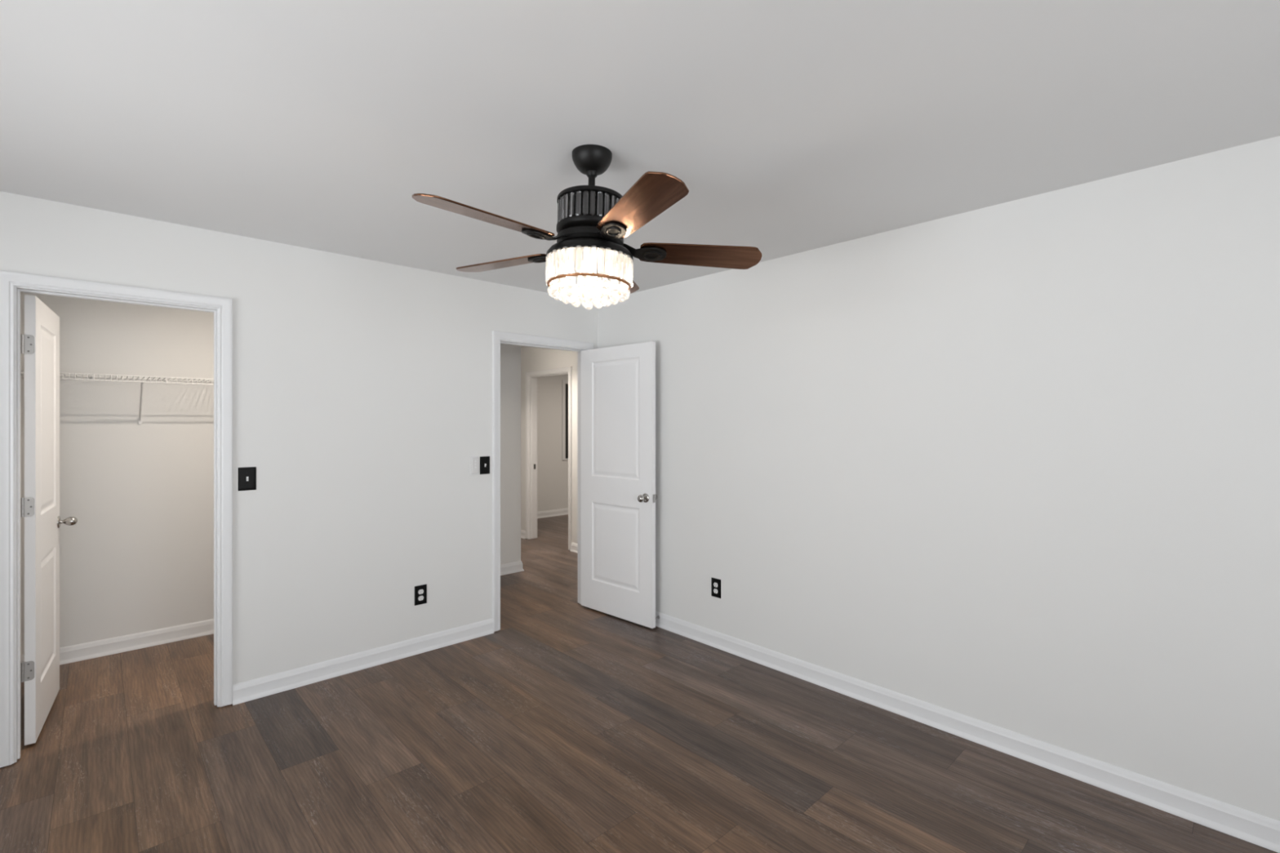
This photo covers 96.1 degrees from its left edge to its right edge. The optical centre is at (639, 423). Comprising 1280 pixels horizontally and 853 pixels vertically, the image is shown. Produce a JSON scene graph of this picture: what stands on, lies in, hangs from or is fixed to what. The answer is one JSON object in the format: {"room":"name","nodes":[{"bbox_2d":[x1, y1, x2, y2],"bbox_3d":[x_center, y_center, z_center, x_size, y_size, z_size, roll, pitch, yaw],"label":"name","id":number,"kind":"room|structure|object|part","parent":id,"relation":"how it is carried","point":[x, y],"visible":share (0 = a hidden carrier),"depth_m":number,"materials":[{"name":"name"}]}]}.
{"room":"empty bedroom","nodes":[
{"label":"empty bedroom","id":0,"kind":"room"},
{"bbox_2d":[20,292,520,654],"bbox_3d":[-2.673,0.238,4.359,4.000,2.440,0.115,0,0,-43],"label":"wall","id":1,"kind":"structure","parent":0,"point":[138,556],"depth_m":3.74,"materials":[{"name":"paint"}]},
{"bbox_2d":[20,618,213,665],"bbox_3d":[-2.689,1.409,3.438,2.485,0.098,1.203,0,0,-43],"label":"baseboard","id":2,"kind":"structure","parent":1,"relation":"attached to","point":[78,652],"depth_m":3.71,"materials":[{"name":"paint"}]},
{"bbox_2d":[20,370,213,424],"bbox_3d":[-2.995,-0.145,3.764,2.479,0.302,0.309,0,0,-43],"label":"wire shelf","id":3,"kind":"object","parent":1,"relation":"attached to","point":[92,377],"visible":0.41,"depth_m":3.57,"materials":[{"name":"white metal"}]},
{"bbox_3d":[-2.893,-0.269,3.655,2.479,0.041,0.008,0,0,-43],"label":"rail","id":4,"kind":"part","parent":3,"relation":"part of","materials":[{"name":"white plastic"}]},
{"bbox_3d":[-3.099,-0.286,3.874,2.479,0.006,0.006,0,0,-43],"label":"rail","id":5,"kind":"part","parent":3,"relation":"part of","materials":[{"name":"white plastic"}]},
{"bbox_2d":[0,191,597,766],"bbox_3d":[-1.886,0.238,3.289,6.110,2.440,0.115,0,0,-43],"label":"wall","id":6,"kind":"structure","parent":0,"point":[362,388],"depth_m":3.33,"materials":[{"name":"paint"}]},
{"bbox_2d":[20,294,77,745],"bbox_3d":[-2.953,0.434,2.850,0.185,2.020,0.686,0,0,-39],"label":"door","id":7,"kind":"structure","parent":6,"relation":"in","point":[40,342],"depth_m":2.69,"materials":[{"name":"paint"}]},
{"bbox_3d":[-3.093,0.531,3.116,0.069,0.048,0.048,0,0,-39],"label":"knob","id":8,"kind":"part","parent":7,"relation":"part of","materials":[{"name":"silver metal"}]},
{"bbox_2d":[0,270,232,767],"bbox_3d":[-2.459,0.404,2.750,0.825,2.099,0.149,0,0,-43],"label":"door frame","id":9,"kind":"structure","parent":6,"relation":"attached to","point":[11,283],"depth_m":2.50,"materials":[{"name":"paint"}]},
{"bbox_2d":[238,466,256,490],"bbox_3d":[-2.066,0.293,3.030,0.080,0.122,0.016,0,0,-43],"label":"light switch","id":10,"kind":"object","parent":6,"relation":"attached to","point":[246,475],"visible":1,"depth_m":3.03,"materials":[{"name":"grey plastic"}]},
{"bbox_2d":[232,617,493,705],"bbox_3d":[-1.567,1.409,3.495,1.495,0.098,0.023,0,0,-43],"label":"baseboard","id":11,"kind":"structure","parent":6,"relation":"attached to","point":[254,689],"depth_m":3.38,"materials":[{"name":"paint"}]},
{"bbox_2d":[414,583,426,605],"bbox_3d":[-1.396,1.093,3.667,0.079,0.122,0.006,0,0,-43],"label":"wall outlet","id":12,"kind":"object","parent":6,"relation":"attached to","point":[420,591],"visible":1,"depth_m":3.66,"materials":[{"name":"black plastic"}]},
{"bbox_2d":[417,595,423,600],"bbox_3d":[-1.395,1.114,3.665,0.034,0.028,0.002,0,0,-43],"label":"receptacle","id":13,"kind":"object","parent":12,"relation":"attached to","point":[420,597],"depth_m":3.66,"materials":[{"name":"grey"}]},
{"bbox_2d":[417,589,423,594],"bbox_3d":[-1.395,1.073,3.665,0.034,0.028,0.002,0,0,-43],"label":"receptacle","id":14,"kind":"object","parent":12,"relation":"attached to","point":[420,591],"depth_m":3.66,"materials":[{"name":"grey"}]},
{"bbox_2d":[470,456,479,475],"bbox_3d":[-1.122,0.288,3.916,0.066,0.128,0.018,0,0,-43],"label":"wall control","id":15,"kind":"object","parent":6,"relation":"attached to","point":[474,460],"visible":1,"depth_m":3.91,"materials":[{"name":"white plastic"}]},
{"bbox_2d":[480,456,489,474],"bbox_3d":[-1.067,0.290,3.970,0.074,0.122,0.016,0,0,-43],"label":"light switch","id":16,"kind":"object","parent":6,"relation":"attached to","point":[484,460],"visible":1,"depth_m":3.97,"materials":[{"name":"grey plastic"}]},
{"bbox_2d":[492,330,593,631],"bbox_3d":[-0.746,0.404,4.362,0.890,2.099,0.149,0,0,-43],"label":"door frame","id":17,"kind":"structure","parent":6,"relation":"attached to","point":[498,337],"depth_m":4.04,"materials":[{"name":"paint"}]},
{"bbox_2d":[581,341,657,628],"bbox_3d":[-0.179,0.434,4.322,0.783,2.020,0.177,0,0,43],"label":"door","id":18,"kind":"structure","parent":6,"relation":"in","point":[619,496],"depth_m":4.28,"materials":[{"name":"paint"}]},
{"bbox_3d":[0.014,0.531,4.063,0.054,0.054,0.065,0,0,43],"label":"knob","id":19,"kind":"part","parent":18,"relation":"part of","materials":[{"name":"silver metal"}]},
{"bbox_2d":[520,346,577,543],"bbox_3d":[-0.909,0.238,6.793,0.115,2.440,3.880,0,0,-43],"label":"wall","id":20,"kind":"structure","parent":0,"point":[532,358],"depth_m":6.83,"materials":[{"name":"paint"}]},
{"bbox_2d":[525,366,571,550],"bbox_3d":[-1.064,0.404,6.957,0.149,2.099,0.954,0,0,-43],"label":"door frame","id":21,"kind":"structure","parent":20,"relation":"attached to","point":[531,376],"depth_m":7.23,"materials":[{"name":"paint"}]},
{"bbox_2d":[537,373,568,511],"bbox_3d":[-1.009,0.238,9.445,3.605,2.440,0.120,0,0,-43],"label":"wall","id":22,"kind":"structure","parent":0,"point":[552,470],"depth_m":9.00,"materials":[{"name":"paint"}]},
{"bbox_2d":[537,508,568,518],"bbox_3d":[-0.918,1.409,9.433,3.490,0.098,0.023,0,0,-43],"label":"baseboard","id":23,"kind":"structure","parent":22,"relation":"attached to","point":[548,513],"depth_m":9.00,"materials":[{"name":"paint"}]},
{"bbox_2d":[562,379,568,460],"bbox_3d":[-0.869,-0.050,9.542,1.082,1.279,0.101,0,0,-43],"label":"window","id":24,"kind":"structure","parent":22,"relation":"in","point":[565,383],"depth_m":9.17,"materials":[{"name":"paint"}]},
{"bbox_2d":[565,383,568,457],"bbox_3d":[-0.857,-0.036,9.530,0.972,1.188,0.005,0,0,-43],"label":"roller blind","id":25,"kind":"object","parent":24,"relation":"attached to","point":[566,384],"depth_m":9.23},
{"bbox_2d":[0,514,1278,852],"bbox_3d":[0.330,1.483,3.637,9.815,0.050,10.415,0,0,-43],"label":"floor","id":26,"kind":"structure","parent":0,"point":[569,726],"depth_m":2.46,"materials":[{"name":"plastic"}]},
{"bbox_2d":[0,0,1279,300],"bbox_3d":[0.330,-1.032,3.637,9.815,0.100,10.415,0,0,-43],"label":"ceiling","id":27,"kind":"structure","parent":0,"point":[788,127],"depth_m":1.79,"materials":[{"name":"paint"}]},
{"bbox_2d":[412,144,762,310],"bbox_3d":[-0.158,-0.697,2.042,1.228,0.571,1.174,0,0,-25],"label":"ceiling fan","id":28,"kind":"object","parent":27,"relation":"hanging from","point":[595,224],"visible":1,"depth_m":2.00,"materials":[{"name":"black metal"}]},
{"bbox_3d":[-0.481,-0.648,1.810,0.462,0.006,0.135,3,9,-43],"label":"blade","id":29,"kind":"part","parent":28,"relation":"part of","materials":[{"name":"brown wood"}]},
{"bbox_3d":[-0.541,-0.635,2.290,0.462,0.006,0.135,0,8,29],"label":"blade","id":30,"kind":"part","parent":28,"relation":"part of","materials":[{"name":"brown wood"}]},
{"bbox_3d":[-0.257,-0.558,2.091,0.040,0.060,0.039,3,-2,-43],"label":"bulb","id":31,"kind":"part","parent":28,"relation":"part of","materials":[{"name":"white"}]},
{"bbox_3d":[-0.180,-0.690,2.093,0.247,0.042,0.247,3,-2,-43],"label":"dish","id":32,"kind":"part","parent":28,"relation":"part of","materials":[{"name":"black metal"}]},
{"bbox_3d":[-0.185,-0.559,2.014,0.040,0.060,0.039,3,-2,-43],"label":"bulb","id":33,"kind":"part","parent":28,"relation":"part of","materials":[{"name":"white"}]},
{"bbox_3d":[-0.180,-0.554,2.164,0.040,0.060,0.039,3,-2,-43],"label":"bulb","id":34,"kind":"part","parent":28,"relation":"part of","materials":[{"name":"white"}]},
{"bbox_3d":[-0.107,-0.555,2.086,0.040,0.060,0.039,3,-2,-43],"label":"bulb","id":35,"kind":"part","parent":28,"relation":"part of","materials":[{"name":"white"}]},
{"bbox_3d":[-0.103,-0.620,2.494,0.135,0.006,0.462,-11,-4,10],"label":"blade","id":36,"kind":"part","parent":28,"relation":"part of","materials":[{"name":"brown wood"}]},
{"bbox_3d":[-0.007,-0.641,1.719,0.135,0.006,0.462,15,-7,-24],"label":"blade","id":37,"kind":"part","parent":28,"relation":"part of","materials":[{"name":"brown wood"}]},
{"bbox_3d":[0.227,-0.624,2.142,0.462,0.006,0.135,1,-20,-7],"label":"blade","id":38,"kind":"part","parent":28,"relation":"part of","materials":[{"name":"brown wood"}]},
{"bbox_2d":[597,135,1279,821],"bbox_3d":[1.893,0.238,2.362,0.115,2.440,6.414,0,0,-43],"label":"wall","id":39,"kind":"structure","parent":0,"point":[1013,465],"depth_m":2.52,"materials":[{"name":"paint"}]},
{"bbox_2d":[711,577,720,598],"bbox_3d":[0.496,1.075,3.759,0.006,0.122,0.079,0,0,-43],"label":"wall outlet","id":40,"kind":"object","parent":39,"relation":"attached to","point":[715,583],"visible":1,"depth_m":3.75,"materials":[{"name":"black plastic"}]},
{"bbox_2d":[655,611,1279,852],"bbox_3d":[1.794,1.409,2.348,0.049,0.098,6.300,0,0,-43],"label":"baseboard","id":41,"kind":"structure","parent":39,"relation":"attached to","point":[1249,826],"depth_m":2.50,"materials":[{"name":"paint"}]},
{"bbox_3d":[-2.177,0.238,6.666,0.115,2.440,2.567,0,0,-43],"label":"wall","id":42,"kind":"structure","parent":0,"visible":0},
{"bbox_2d":[500,529,577,575],"bbox_3d":[-1.784,1.409,6.049,2.180,0.098,3.765,0,0,-43],"label":"baseboard","id":43,"kind":"structure","parent":42,"relation":"attached to","point":[517,566],"depth_m":5.64,"materials":[{"name":"paint"}]}
]}

